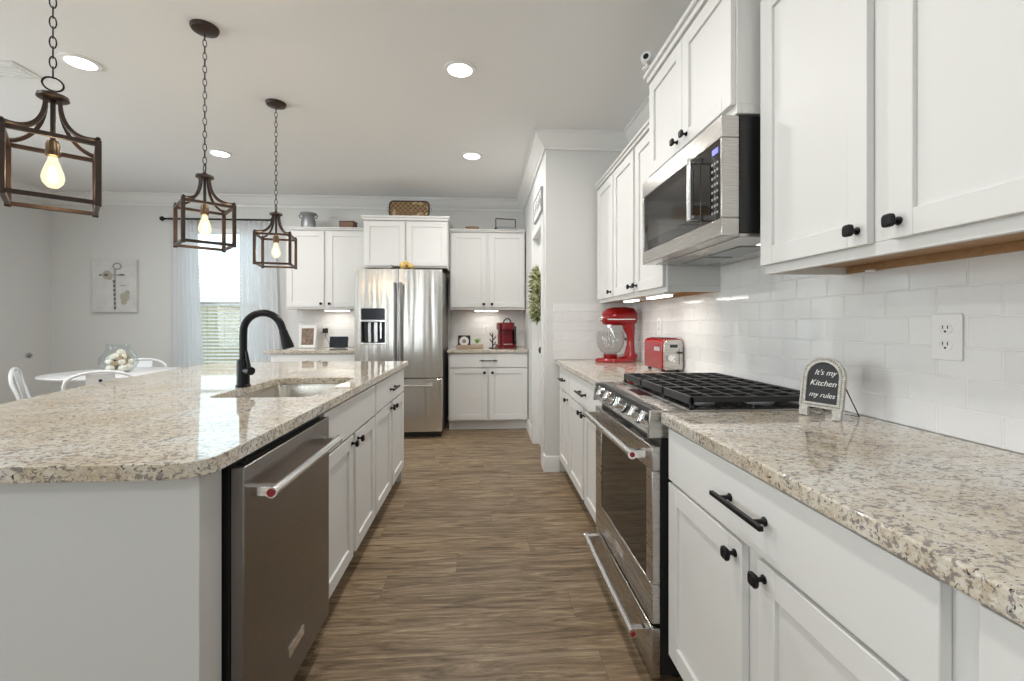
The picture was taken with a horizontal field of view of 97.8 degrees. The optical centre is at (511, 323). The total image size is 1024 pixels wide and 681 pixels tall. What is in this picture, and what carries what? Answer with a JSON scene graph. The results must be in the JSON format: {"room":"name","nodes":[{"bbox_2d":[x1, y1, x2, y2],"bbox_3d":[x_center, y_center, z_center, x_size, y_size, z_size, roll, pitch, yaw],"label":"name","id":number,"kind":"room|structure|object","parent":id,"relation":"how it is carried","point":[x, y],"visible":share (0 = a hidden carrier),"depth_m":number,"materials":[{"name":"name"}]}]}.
{"room":"kitchen","nodes":[
{"label":"kitchen","id":0,"kind":"room"},
{"bbox_2d":[0,194,50,403],"bbox_3d":[-5.261,-0.170,0.795,0.120,2.760,9.050,0,0,-4],"label":"wall","id":1,"kind":"structure","parent":0,"point":[25,233],"depth_m":5.01,"materials":[{"name":"paint"}]},
{"bbox_2d":[12,96,648,211],"bbox_3d":[-2.024,-1.482,1.000,6.363,0.135,9.048,0,0,-4],"label":"trim","id":2,"kind":"structure","parent":1,"relation":"attached to","point":[578,139],"depth_m":5.31,"materials":[{"name":"paint"}]},
{"bbox_2d":[51,204,523,419],"bbox_3d":[-2.672,-0.170,5.553,5.885,2.760,0.120,0,0,-4],"label":"wall","id":3,"kind":"structure","parent":0,"point":[80,336],"depth_m":5.37,"materials":[{"name":"paint"}]},
{"bbox_2d":[92,259,137,311],"bbox_3d":[-4.740,-0.445,5.338,0.500,0.630,0.045,0,0,-4],"label":"picture","id":4,"kind":"object","parent":3,"relation":"attached to","point":[114,282],"visible":1,"depth_m":5.33,"materials":[{"name":"paper"}]},
{"bbox_2d":[159,216,270,220],"bbox_3d":[-3.526,-1.245,5.380,1.320,0.060,0.113,0,0,-4],"label":"curtain rod","id":5,"kind":"object","parent":3,"relation":"attached to","point":[161,218],"visible":0.7,"depth_m":5.34,"materials":[{"name":"black metal"}]},
{"bbox_2d":[172,220,202,367],"bbox_3d":[-3.853,-0.023,5.332,0.380,2.416,0.055,0,0,-4],"label":"curtain","id":6,"kind":"object","parent":5,"relation":"hanging from","point":[187,329],"visible":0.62,"depth_m":5.33,"materials":[{"name":"fabric"}]},
{"bbox_2d":[239,221,279,361],"bbox_3d":[-3.020,-0.023,5.385,0.510,2.416,0.055,0,0,-4],"label":"curtain","id":7,"kind":"object","parent":5,"relation":"hanging from","point":[258,285],"visible":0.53,"depth_m":5.38,"materials":[{"name":"fabric"}]},
{"bbox_2d":[197,228,239,364],"bbox_3d":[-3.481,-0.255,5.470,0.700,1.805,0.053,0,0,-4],"label":"window blind","id":8,"kind":"object","parent":3,"relation":"attached to","point":[214,230],"visible":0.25,"depth_m":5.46,"materials":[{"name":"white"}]},
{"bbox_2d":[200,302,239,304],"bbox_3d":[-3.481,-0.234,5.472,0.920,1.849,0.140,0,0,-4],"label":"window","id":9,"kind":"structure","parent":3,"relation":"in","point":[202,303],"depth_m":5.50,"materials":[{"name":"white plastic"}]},
{"bbox_2d":[283,226,365,309],"bbox_3d":[-2.184,-0.638,5.340,0.927,0.952,0.365,0,0,-4],"label":"upper cabinet","id":10,"kind":"object","parent":3,"relation":"attached to","point":[328,258],"visible":0.76,"depth_m":5.19,"materials":[{"name":"paint"}]},
{"bbox_2d":[299,212,317,226],"bbox_3d":[-2.396,-1.204,5.260,0.189,0.178,0.189,0,0,36],"label":"milk can","id":11,"kind":"object","parent":10,"relation":"on","point":[307,220],"visible":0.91,"depth_m":5.20,"materials":[{"name":"grey metal"}]},
{"bbox_2d":[324,309,350,310],"bbox_3d":[-2.091,-0.164,5.349,0.300,0.040,0.050,0,0,-4],"label":"light","id":12,"kind":"object","parent":10,"relation":"attached to","point":[324,309],"visible":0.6,"depth_m":5.33,"materials":[{"name":"white plastic"}]},
{"bbox_2d":[339,221,357,226],"bbox_3d":[-1.937,-1.157,5.289,0.178,0.084,0.128,0,0,3],"label":"wooden box","id":13,"kind":"object","parent":10,"relation":"on","point":[341,223],"visible":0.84,"depth_m":5.23,"materials":[{"name":"brown wood"}]},
{"bbox_2d":[322,328,328,342],"bbox_3d":[-2.248,0.169,5.455,0.159,0.215,0.057,0,0,30],"label":"plug adapter","id":14,"kind":"object","parent":3,"relation":"attached to","point":[324,330],"visible":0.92,"depth_m":5.46,"materials":[{"name":"black plastic"}]},
{"bbox_2d":[323,324,329,333],"bbox_3d":[-2.286,0.075,5.503,0.078,0.122,0.009,0,0,-4],"label":"wall outlet","id":15,"kind":"object","parent":3,"relation":"attached to","point":[324,325],"visible":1,"depth_m":5.50,"materials":[{"name":"white plastic"}]},
{"bbox_2d":[299,310,354,346],"bbox_3d":[-2.172,0.067,5.519,0.900,0.457,0.008,0,0,-4],"label":"backsplash","id":16,"kind":"structure","parent":3,"relation":"attached to","point":[342,323],"depth_m":5.51,"materials":[{"name":"tile"}]},
{"bbox_2d":[361,215,452,273],"bbox_3d":[-1.204,-0.909,5.274,0.974,0.578,0.619,0,0,-4],"label":"upper cabinet","id":17,"kind":"object","parent":3,"relation":"attached to","point":[421,241],"visible":0.84,"depth_m":4.99,"materials":[{"name":"paint"}]},
{"bbox_2d":[387,200,431,215],"bbox_3d":[-1.167,-1.299,5.081,0.503,0.201,0.051,0,0,-4],"label":"basket tray","id":18,"kind":"object","parent":17,"relation":"on","point":[396,207],"visible":0.88,"depth_m":5.08,"materials":[{"name":"brown wicker"}]},
{"bbox_2d":[483,324,488,333],"bbox_3d":[-0.325,0.075,5.627,0.078,0.122,0.009,0,0,-4],"label":"wall outlet","id":19,"kind":"object","parent":3,"relation":"attached to","point":[485,326],"visible":0.97,"depth_m":5.62,"materials":[{"name":"white plastic"}]},
{"bbox_2d":[450,229,524,310],"bbox_3d":[-0.296,-0.638,5.459,0.890,0.952,0.365,0,0,-4],"label":"upper cabinet","id":20,"kind":"object","parent":3,"relation":"attached to","point":[487,266],"visible":1,"depth_m":5.31,"materials":[{"name":"paint"}]},
{"bbox_2d":[465,226,478,228],"bbox_3d":[-0.480,-1.135,5.380,0.176,0.040,0.123,0,0,-4],"label":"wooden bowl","id":21,"kind":"object","parent":20,"relation":"on","point":[467,227],"visible":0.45,"depth_m":5.34,"materials":[{"name":"brown wood"}]},
{"bbox_2d":[474,310,498,311],"bbox_3d":[-0.314,-0.164,5.461,0.300,0.040,0.050,0,0,-4],"label":"light","id":22,"kind":"object","parent":20,"relation":"attached to","point":[474,310],"visible":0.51,"depth_m":5.45,"materials":[{"name":"white plastic"}]},
{"bbox_2d":[494,218,516,229],"bbox_3d":[-0.077,-1.194,5.426,0.280,0.155,0.120,0,0,-14],"label":"basket","id":23,"kind":"object","parent":20,"relation":"on","point":[497,227],"visible":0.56,"depth_m":5.39,"materials":[{"name":"grey metal"}]},
{"bbox_2d":[496,226,515,229],"bbox_3d":[-0.077,-1.138,5.426,0.230,0.044,0.120,0,0,-14],"label":"tray","id":24,"kind":"object","parent":23,"relation":"on","point":[498,227],"depth_m":5.37,"materials":[{"name":"grey"}]},
{"bbox_2d":[452,310,523,346],"bbox_3d":[-0.303,0.067,5.637,0.904,0.457,0.008,0,0,-4],"label":"backsplash","id":25,"kind":"structure","parent":3,"relation":"attached to","point":[464,322],"depth_m":5.63,"materials":[{"name":"tile"}]},
{"bbox_2d":[0,0,691,198],"bbox_3d":[-2.024,-1.600,1.000,6.665,0.100,9.350,0,0,-4],"label":"ceiling","id":26,"kind":"structure","parent":0,"point":[373,108],"depth_m":2.90,"materials":[{"name":"paint"}]},
{"bbox_2d":[0,61,44,79],"bbox_3d":[-3.128,-1.543,2.728,0.340,0.012,0.200,0,0,-4],"label":"ceiling vent","id":27,"kind":"object","parent":26,"relation":"in","point":[8,69],"visible":1,"depth_m":2.74,"materials":[{"name":"white plastic"}]},
{"bbox_2d":[0,0,101,217],"bbox_3d":[-1.560,-0.973,1.519,0.235,1.152,0.235,0,0,-45],"label":"pendant light","id":28,"kind":"object","parent":26,"relation":"hanging from","point":[52,175],"visible":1,"depth_m":1.51,"materials":[{"name":"brown metal"}]},
{"bbox_2d":[45,139,60,157],"bbox_3d":[-1.560,-0.594,1.519,0.038,0.057,0.038,0,0,-45],"label":"socket","id":29,"kind":"object","parent":28,"relation":"attached to","point":[52,147],"depth_m":1.51,"materials":[{"name":"gold metal"}]},
{"bbox_2d":[57,52,102,71],"bbox_3d":[-2.557,-1.545,2.651,0.196,0.010,0.196,0,0,-4],"label":"recessed light","id":30,"kind":"object","parent":26,"relation":"in","point":[78,61],"visible":1,"depth_m":2.64,"materials":[{"name":"white plastic"}]},
{"bbox_2d":[173,19,235,251],"bbox_3d":[-1.609,-0.973,2.340,0.235,1.152,0.235,0,0,-45],"label":"pendant light","id":31,"kind":"object","parent":26,"relation":"hanging from","point":[206,29],"visible":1,"depth_m":2.33,"materials":[{"name":"brown metal"}]},
{"bbox_2d":[200,204,208,215],"bbox_3d":[-1.609,-0.594,2.340,0.038,0.057,0.038,0,0,-45],"label":"socket","id":32,"kind":"object","parent":31,"relation":"attached to","point":[204,209],"depth_m":2.33,"materials":[{"name":"gold metal"}]},
{"bbox_2d":[207,149,232,157],"bbox_3d":[-2.657,-1.545,4.069,0.196,0.010,0.196,0,0,-4],"label":"recessed light","id":33,"kind":"object","parent":26,"relation":"in","point":[216,152],"visible":1,"depth_m":4.06,"materials":[{"name":"white plastic"}]},
{"bbox_2d":[253,98,296,268],"bbox_3d":[-1.660,-0.973,3.145,0.235,1.152,0.235,0,0,-16],"label":"pendant light","id":34,"kind":"object","parent":26,"relation":"hanging from","point":[276,104],"visible":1,"depth_m":3.13,"materials":[{"name":"brown metal"}]},
{"bbox_2d":[273,235,278,242],"bbox_3d":[-1.660,-0.594,3.145,0.038,0.057,0.038,0,0,-16],"label":"socket","id":35,"kind":"object","parent":34,"relation":"attached to","point":[275,238],"depth_m":3.13,"materials":[{"name":"gold metal"}]},
{"bbox_2d":[444,60,475,78],"bbox_3d":[-0.317,-1.545,2.724,0.196,0.010,0.196,0,0,-4],"label":"recessed light","id":36,"kind":"object","parent":26,"relation":"in","point":[461,69],"visible":1,"depth_m":2.71,"materials":[{"name":"white plastic"}]},
{"bbox_2d":[461,151,482,159],"bbox_3d":[-0.370,-1.545,4.129,0.196,0.010,0.196,0,0,-4],"label":"recessed light","id":37,"kind":"object","parent":26,"relation":"in","point":[470,155],"visible":1,"depth_m":4.11,"materials":[{"name":"white plastic"}]},
{"bbox_2d":[293,420,682,680],"bbox_3d":[-2.024,1.260,1.000,6.665,0.100,9.350,0,0,-4],"label":"floor","id":38,"kind":"structure","parent":0,"point":[478,564],"depth_m":2.07,"materials":[{"name":"brown wood"}]},
{"bbox_2d":[8,367,31,399],"bbox_3d":[-3.944,0.787,3.849,0.490,0.848,0.456,0,0,-40],"label":"dining chair","id":39,"kind":"object","parent":38,"relation":"on","point":[25,393],"visible":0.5,"depth_m":3.69,"materials":[{"name":"white metal"}]},
{"bbox_2d":[61,370,133,390],"bbox_3d":[-3.342,0.787,3.648,0.456,0.848,0.490,0,0,-40],"label":"dining chair","id":40,"kind":"object","parent":38,"relation":"on","point":[96,378],"visible":0.27,"depth_m":3.46,"materials":[{"name":"white metal"}]},
{"bbox_2d":[34,367,179,381],"bbox_3d":[-3.690,0.834,4.176,1.060,0.751,1.060,0,0,-4],"label":"dining table","id":41,"kind":"object","parent":38,"relation":"on","point":[135,371],"visible":0.23,"depth_m":4.00,"materials":[{"name":"white"}]},
{"bbox_2d":[98,344,134,371],"bbox_3d":[-3.692,0.326,4.196,0.296,0.261,0.296,0,0,-4],"label":"flowers","id":42,"kind":"object","parent":41,"relation":"on","point":[117,360],"visible":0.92,"depth_m":4.15,"materials":[{"name":"beige plant"}]},
{"bbox_2d":[132,358,166,366],"bbox_3d":[-3.787,0.787,4.492,0.456,0.848,0.490,0,0,-25],"label":"dining chair","id":43,"kind":"object","parent":38,"relation":"on","point":[137,363],"visible":0.23,"depth_m":4.70,"materials":[{"name":"white metal"}]},
{"bbox_2d":[0,470,401,680],"bbox_3d":[-1.253,0.771,2.177,0.973,0.877,2.447,0,0,-4],"label":"kitchen island","id":44,"kind":"object","parent":38,"relation":"on","point":[116,580],"visible":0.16,"depth_m":0.97,"materials":[{"name":"paint"}]},
{"bbox_2d":[0,361,407,483],"bbox_3d":[-1.439,0.314,2.186,1.413,0.036,2.575,0,0,-4],"label":"island countertop","id":45,"kind":"structure","parent":44,"relation":"on","point":[187,422],"depth_m":1.38,"materials":[{"name":"stone"}]},
{"bbox_2d":[235,309,293,387],"bbox_3d":[-1.154,0.115,2.084,0.262,0.360,0.079,0,0,-4],"label":"kitchen faucet","id":46,"kind":"object","parent":45,"relation":"on","point":[244,369],"visible":1,"depth_m":2.07,"materials":[{"name":"black metal"}]},
{"bbox_2d":[235,384,339,397],"bbox_3d":[-1.035,0.426,2.111,0.460,0.187,0.705,0,0,-4],"label":"sink","id":47,"kind":"object","parent":45,"relation":"in","point":[286,390],"visible":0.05,"depth_m":2.43,"materials":[{"name":"silver metal"}]},
{"bbox_2d":[221,415,342,680],"bbox_3d":[-0.938,0.774,1.372,0.668,0.871,0.601,0,0,-4],"label":"dishwasher","id":48,"kind":"object","parent":38,"relation":"on","point":[275,497],"visible":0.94,"depth_m":1.25,"materials":[{"name":"grey metal"}]},
{"bbox_2d":[271,353,354,361],"bbox_3d":[-2.196,0.771,5.188,0.929,0.876,0.644,0,0,-4],"label":"base cabinet","id":49,"kind":"object","parent":38,"relation":"on","point":[345,356],"visible":0.09,"depth_m":4.90,"materials":[{"name":"paint"}]},
{"bbox_2d":[264,347,354,353],"bbox_3d":[-2.214,0.314,5.196,1.005,0.036,0.630,0,0,-4],"label":"countertop","id":50,"kind":"structure","parent":49,"relation":"on","point":[295,350],"depth_m":4.89,"materials":[{"name":"stone"}]},
{"bbox_2d":[299,325,316,347],"bbox_3d":[-2.438,0.159,5.351,0.190,0.271,0.090,0,0,-6],"label":"picture frame","id":51,"kind":"object","parent":50,"relation":"on","point":[307,333],"visible":1,"depth_m":5.33,"materials":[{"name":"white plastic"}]},
{"bbox_2d":[301,328,313,344],"bbox_3d":[-2.436,0.159,5.333,0.139,0.198,0.032,0,0,-6],"label":"photo","id":52,"kind":"object","parent":51,"relation":"attached to","point":[307,334],"depth_m":5.33},
{"bbox_2d":[329,336,347,347],"bbox_3d":[-2.060,0.226,5.336,0.215,0.138,0.078,0,0,-4],"label":"smart display","id":53,"kind":"object","parent":50,"relation":"on","point":[339,341],"visible":0.96,"depth_m":5.31,"materials":[{"name":"black plastic"}]},
{"bbox_2d":[320,385,374,598],"bbox_3d":[-1.049,0.771,2.085,0.681,0.876,0.823,0,0,-4],"label":"base cabinet","id":54,"kind":"object","parent":38,"relation":"on","point":[352,460],"visible":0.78,"depth_m":2.04,"materials":[{"name":"paint"}]},
{"bbox_2d":[374,369,403,514],"bbox_3d":[-1.101,0.771,2.944,0.686,0.876,0.893,0,0,-4],"label":"base cabinet","id":55,"kind":"object","parent":38,"relation":"on","point":[389,396],"visible":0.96,"depth_m":2.87,"materials":[{"name":"paint"}]},
{"bbox_2d":[355,269,447,436],"bbox_3d":[-1.208,0.322,5.068,0.900,1.774,0.972,0,0,-4],"label":"refrigerator","id":56,"kind":"object","parent":38,"relation":"on","point":[401,314],"visible":0.69,"depth_m":4.66,"materials":[{"name":"grey metal"}]},
{"bbox_2d":[361,320,384,343],"bbox_3d":[-1.444,0.091,4.663,0.244,0.256,0.060,0,0,-4],"label":"water dispenser","id":57,"kind":"object","parent":56,"relation":"attached to","point":[372,331],"depth_m":4.66,"materials":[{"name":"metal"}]},
{"bbox_2d":[391,261,413,268],"bbox_3d":[-1.162,-0.618,4.738,0.240,0.097,0.132,0,0,-4],"label":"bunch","id":58,"kind":"object","parent":56,"relation":"on","point":[405,264],"visible":0.94,"depth_m":4.71,"materials":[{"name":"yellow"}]},
{"bbox_2d":[449,353,527,428],"bbox_3d":[-0.282,0.771,5.309,0.894,0.876,0.644,0,0,-4],"label":"base cabinet","id":59,"kind":"object","parent":38,"relation":"on","point":[487,390],"visible":1,"depth_m":5.03,"materials":[{"name":"paint"}]},
{"bbox_2d":[447,347,527,352],"bbox_3d":[-0.289,0.314,5.317,0.912,0.036,0.630,0,0,-4],"label":"countertop","id":60,"kind":"structure","parent":59,"relation":"on","point":[451,349],"depth_m":5.02,"materials":[{"name":"stone"}]},
{"bbox_2d":[456,344,482,347],"bbox_3d":[-0.505,0.276,5.379,0.320,0.037,0.180,0,0,-4],"label":"serving tray","id":61,"kind":"object","parent":60,"relation":"on","point":[457,345],"visible":1,"depth_m":5.29,"materials":[{"name":"brown wood"}]},
{"bbox_2d":[458,335,469,344],"bbox_3d":[-0.574,0.214,5.371,0.148,0.139,0.046,0,0,-4],"label":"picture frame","id":62,"kind":"object","parent":61,"relation":"on","point":[462,339],"visible":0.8,"depth_m":5.35,"materials":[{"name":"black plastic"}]},
{"bbox_2d":[473,338,479,344],"bbox_3d":[-0.425,0.223,5.383,0.128,0.122,0.133,0,0,39],"label":"sprout","id":63,"kind":"object","parent":61,"relation":"on","point":[477,340],"visible":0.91,"depth_m":5.37,"materials":[{"name":"green plant"}]},
{"bbox_2d":[489,333,495,347],"bbox_3d":[-0.230,0.204,5.306,0.090,0.182,0.090,0,0,-4],"label":"rack","id":64,"kind":"object","parent":60,"relation":"on","point":[489,333],"visible":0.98,"depth_m":5.29,"materials":[{"name":"black metal"}]},
{"bbox_2d":[495,318,515,347],"bbox_3d":[-0.065,0.116,5.390,0.233,0.357,0.233,0,0,-24],"label":"coffee maker","id":65,"kind":"object","parent":60,"relation":"on","point":[506,331],"visible":1,"depth_m":5.34,"materials":[{"name":"red plastic"}]},
{"bbox_2d":[558,367,570,474],"bbox_3d":[0.676,0.771,3.422,0.645,0.876,0.453,0,0,-4],"label":"base cabinet","id":66,"kind":"object","parent":38,"relation":"on","point":[564,374],"visible":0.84,"depth_m":3.37,"materials":[{"name":"paint"}]},
{"bbox_2d":[569,372,601,526],"bbox_3d":[0.720,0.771,2.736,0.645,0.876,0.919,0,0,-4],"label":"base cabinet","id":67,"kind":"object","parent":38,"relation":"on","point":[582,432],"visible":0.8,"depth_m":2.74,"materials":[{"name":"paint"}]},
{"bbox_2d":[555,359,684,384],"bbox_3d":[0.712,0.314,2.966,0.635,0.036,1.389,0,0,-4],"label":"countertop","id":68,"kind":"structure","parent":67,"relation":"on","point":[591,371],"depth_m":2.86,"materials":[{"name":"stone"}]},
{"bbox_2d":[595,307,636,362],"bbox_3d":[0.804,0.083,3.458,0.330,0.422,0.216,0,0,-4],"label":"stand mixer","id":69,"kind":"object","parent":68,"relation":"on","point":[626,317],"visible":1,"depth_m":3.41,"materials":[{"name":"red metal"}]},
{"bbox_2d":[603,353,616,357],"bbox_3d":[0.759,0.248,3.455,0.108,0.026,0.108,0,0,-4],"label":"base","id":70,"kind":"object","parent":69,"relation":"on","point":[608,355],"depth_m":3.41,"materials":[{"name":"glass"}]},
{"bbox_2d":[644,337,682,371],"bbox_3d":[0.961,0.193,2.828,0.138,0.205,0.302,0,0,-6],"label":"toaster","id":71,"kind":"object","parent":68,"relation":"on","point":[663,353],"visible":1,"depth_m":2.71,"materials":[{"name":"red metal"}]},
{"bbox_2d":[582,373,828,678],"bbox_3d":[0.733,0.730,1.886,0.726,0.959,0.754,0,0,-4],"label":"gas range","id":72,"kind":"object","parent":38,"relation":"on","point":[631,553],"visible":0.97,"depth_m":1.67,"materials":[{"name":"silver metal"}]},
{"bbox_2d":[620,381,828,411],"bbox_3d":[0.832,0.298,1.892,0.527,0.012,0.752,0,0,-4],"label":"cooktop","id":73,"kind":"object","parent":72,"relation":"in","point":[685,406],"depth_m":1.57,"materials":[{"name":"black metal"}]},
{"bbox_2d":[669,428,983,680],"bbox_3d":[0.827,0.771,1.034,0.645,0.876,0.913,0,0,-4],"label":"base cabinet","id":74,"kind":"object","parent":38,"relation":"on","point":[764,585],"visible":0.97,"depth_m":0.90,"materials":[{"name":"paint"}]},
{"bbox_2d":[979,605,1023,680],"bbox_3d":[0.878,0.771,0.273,0.640,0.876,0.609,0,0,-4],"label":"base cabinet","id":75,"kind":"object","parent":38,"relation":"on","point":[1001,639],"visible":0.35,"depth_m":0.53,"materials":[{"name":"paint"}]},
{"bbox_2d":[661,410,1023,626],"bbox_3d":[0.854,0.314,0.756,0.630,0.036,1.501,0,0,-4],"label":"countertop","id":76,"kind":"structure","parent":75,"relation":"on","point":[951,508],"depth_m":0.83,"materials":[{"name":"stone"}]},
{"bbox_2d":[799,357,859,420],"bbox_3d":[1.010,0.200,1.421,0.119,0.190,0.128,0,0,-26],"label":"chalkboard sign","id":77,"kind":"object","parent":76,"relation":"on","point":[824,379],"visible":1,"depth_m":1.40,"materials":[{"name":"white wood"}]},
{"bbox_2d":[524,156,543,424],"bbox_3d":[0.268,-0.170,4.721,0.120,2.760,1.910,0,0,-4],"label":"wall","id":78,"kind":"structure","parent":0,"point":[529,227],"depth_m":4.95,"materials":[{"name":"paint"}]},
{"bbox_2d":[526,419,531,440],"bbox_3d":[0.191,1.145,4.854,0.016,0.128,0.575,0,0,-4],"label":"baseboard","id":79,"kind":"structure","parent":78,"relation":"attached to","point":[528,424],"depth_m":4.81,"materials":[{"name":"paint"}]},
{"bbox_2d":[532,214,543,465],"bbox_3d":[0.294,0.147,4.157,0.138,2.124,0.810,0,0,-4],"label":"trim","id":80,"kind":"structure","parent":78,"relation":"attached to","point":[538,232],"depth_m":4.48,"materials":[{"name":"paint"}]},
{"bbox_2d":[533,186,542,224],"bbox_3d":[0.237,-1.065,4.083,0.020,0.206,0.556,0,0,-4],"label":"wall sign","id":81,"kind":"object","parent":78,"relation":"attached to","point":[538,203],"visible":1,"depth_m":4.01,"materials":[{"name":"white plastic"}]},
{"bbox_2d":[539,238,540,446],"bbox_3d":[0.269,0.184,4.155,0.109,2.040,0.652,0,0,-4],"label":"door","id":82,"kind":"structure","parent":78,"relation":"in","point":[540,238],"depth_m":4.34,"materials":[{"name":"paint"}]},
{"bbox_2d":[527,265,540,324],"bbox_3d":[0.201,-0.265,4.157,0.114,0.583,0.520,0,0,-4],"label":"wreath","id":83,"kind":"object","parent":82,"relation":"hanging from","point":[535,276],"visible":0.98,"depth_m":4.03,"materials":[{"name":"green plant"}]},
{"bbox_2d":[544,150,630,470],"bbox_3d":[0.632,-0.170,3.727,0.720,2.760,0.120,0,0,-4],"label":"wall","id":84,"kind":"structure","parent":0,"point":[571,177],"depth_m":3.66,"materials":[{"name":"paint"}]},
{"bbox_2d":[542,453,559,471],"bbox_3d":[0.320,1.145,3.687,0.127,0.128,0.112,0,0,-4],"label":"baseboard","id":85,"kind":"structure","parent":84,"relation":"attached to","point":[549,463],"depth_m":3.63,"materials":[{"name":"paint"}]},
{"bbox_2d":[553,304,631,359],"bbox_3d":[0.662,0.067,3.664,0.648,0.456,0.008,0,0,-4],"label":"backsplash","id":86,"kind":"structure","parent":84,"relation":"attached to","point":[578,332],"depth_m":3.65,"materials":[{"name":"tile"}]},
{"bbox_2d":[640,361,1023,454],"bbox_3d":[1.276,-0.170,0.181,0.120,2.760,7.240,0,0,-4],"label":"wall","id":87,"kind":"structure","parent":0,"point":[640,361],"depth_m":1.20,"materials":[{"name":"tile"}]},
{"bbox_2d":[595,168,645,302],"bbox_3d":[0.841,-0.638,3.413,0.339,0.952,0.444,0,0,-4],"label":"upper cabinet","id":88,"kind":"object","parent":87,"relation":"attached to","point":[604,186],"visible":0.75,"depth_m":3.41,"materials":[{"name":"paint"}]},
{"bbox_2d":[657,317,661,334],"bbox_3d":[1.018,0.020,3.090,0.009,0.122,0.078,0,0,-4],"label":"wall outlet","id":89,"kind":"object","parent":87,"relation":"attached to","point":[659,319],"visible":1,"depth_m":3.08,"materials":[{"name":"white plastic"}]},
{"bbox_2d":[610,119,719,300],"bbox_3d":[0.884,-0.638,2.741,0.339,0.952,0.900,0,0,-4],"label":"upper cabinet","id":90,"kind":"object","parent":87,"relation":"attached to","point":[631,278],"visible":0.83,"depth_m":2.69,"materials":[{"name":"paint"}]},
{"bbox_2d":[623,297,639,302],"bbox_3d":[0.810,-0.164,3.037,0.050,0.040,0.220,0,0,-4],"label":"light","id":91,"kind":"object","parent":90,"relation":"attached to","point":[636,299],"visible":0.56,"depth_m":2.96,"materials":[{"name":"white plastic"}]},
{"bbox_2d":[624,300,638,302],"bbox_3d":[0.810,-0.149,3.037,0.040,0.010,0.200,0,0,-4],"label":"diffuser","id":92,"kind":"object","parent":91,"relation":"attached to","point":[625,301],"depth_m":3.01,"materials":[{"name":"white plastic"}]},
{"bbox_2d":[645,292,673,298],"bbox_3d":[0.841,-0.164,2.558,0.050,0.040,0.300,0,0,-4],"label":"light","id":93,"kind":"object","parent":90,"relation":"attached to","point":[666,294],"visible":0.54,"depth_m":2.49,"materials":[{"name":"white plastic"}]},
{"bbox_2d":[647,295,672,298],"bbox_3d":[0.841,-0.149,2.558,0.040,0.010,0.280,0,0,-4],"label":"diffuser","id":94,"kind":"object","parent":93,"relation":"attached to","point":[649,296],"depth_m":2.53,"materials":[{"name":"white plastic"}]},
{"bbox_2d":[643,115,759,265],"bbox_3d":[0.863,-0.496,1.894,0.465,0.415,0.754,0,0,-4],"label":"microwave","id":95,"kind":"object","parent":87,"relation":"attached to","point":[702,207],"visible":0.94,"depth_m":1.64,"materials":[{"name":"silver metal"}]},
{"bbox_2d":[644,0,761,176],"bbox_3d":[0.895,-0.988,1.896,0.422,0.556,0.802,0,0,-4],"label":"upper cabinet","id":96,"kind":"object","parent":87,"relation":"attached to","point":[707,68],"visible":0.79,"depth_m":1.72,"materials":[{"name":"paint"}]},
{"bbox_2d":[641,51,652,71],"bbox_3d":[0.672,-1.307,2.227,0.056,0.082,0.052,0,0,31],"label":"security camera","id":97,"kind":"object","parent":96,"relation":"on","point":[646,57],"visible":0.98,"depth_m":2.21,"materials":[{"name":"white plastic"}]},
{"bbox_2d":[631,251,1023,453],"bbox_3d":[1.143,-0.048,1.259,0.008,0.685,4.870,0,0,-4],"label":"backsplash","id":98,"kind":"structure","parent":87,"relation":"attached to","point":[759,326],"depth_m":1.36,"materials":[{"name":"tile"}]},
{"bbox_2d":[760,0,1023,274],"bbox_3d":[0.991,-0.638,1.040,0.339,0.952,0.914,0,0,-4],"label":"upper cabinet","id":99,"kind":"object","parent":87,"relation":"attached to","point":[892,131],"visible":1,"depth_m":1.06,"materials":[{"name":"paint"}]},
{"bbox_2d":[932,313,963,360],"bbox_3d":[1.139,0.036,1.172,0.009,0.122,0.078,0,0,-4],"label":"wall outlet","id":100,"kind":"object","parent":87,"relation":"attached to","point":[947,329],"visible":1,"depth_m":1.17,"materials":[{"name":"white plastic"}]},
{"bbox_2d":[939,323,951,333],"bbox_3d":[1.137,0.015,1.172,0.002,0.030,0.033,0,0,-4],"label":"receptacle","id":101,"kind":"object","parent":100,"relation":"attached to","point":[944,328],"depth_m":1.17,"materials":[{"name":"white plastic"}]},
{"bbox_2d":[939,340,952,350],"bbox_3d":[1.137,0.058,1.172,0.002,0.030,0.033,0,0,-4],"label":"receptacle","id":102,"kind":"object","parent":100,"relation":"attached to","point":[944,345],"depth_m":1.17,"materials":[{"name":"white plastic"}]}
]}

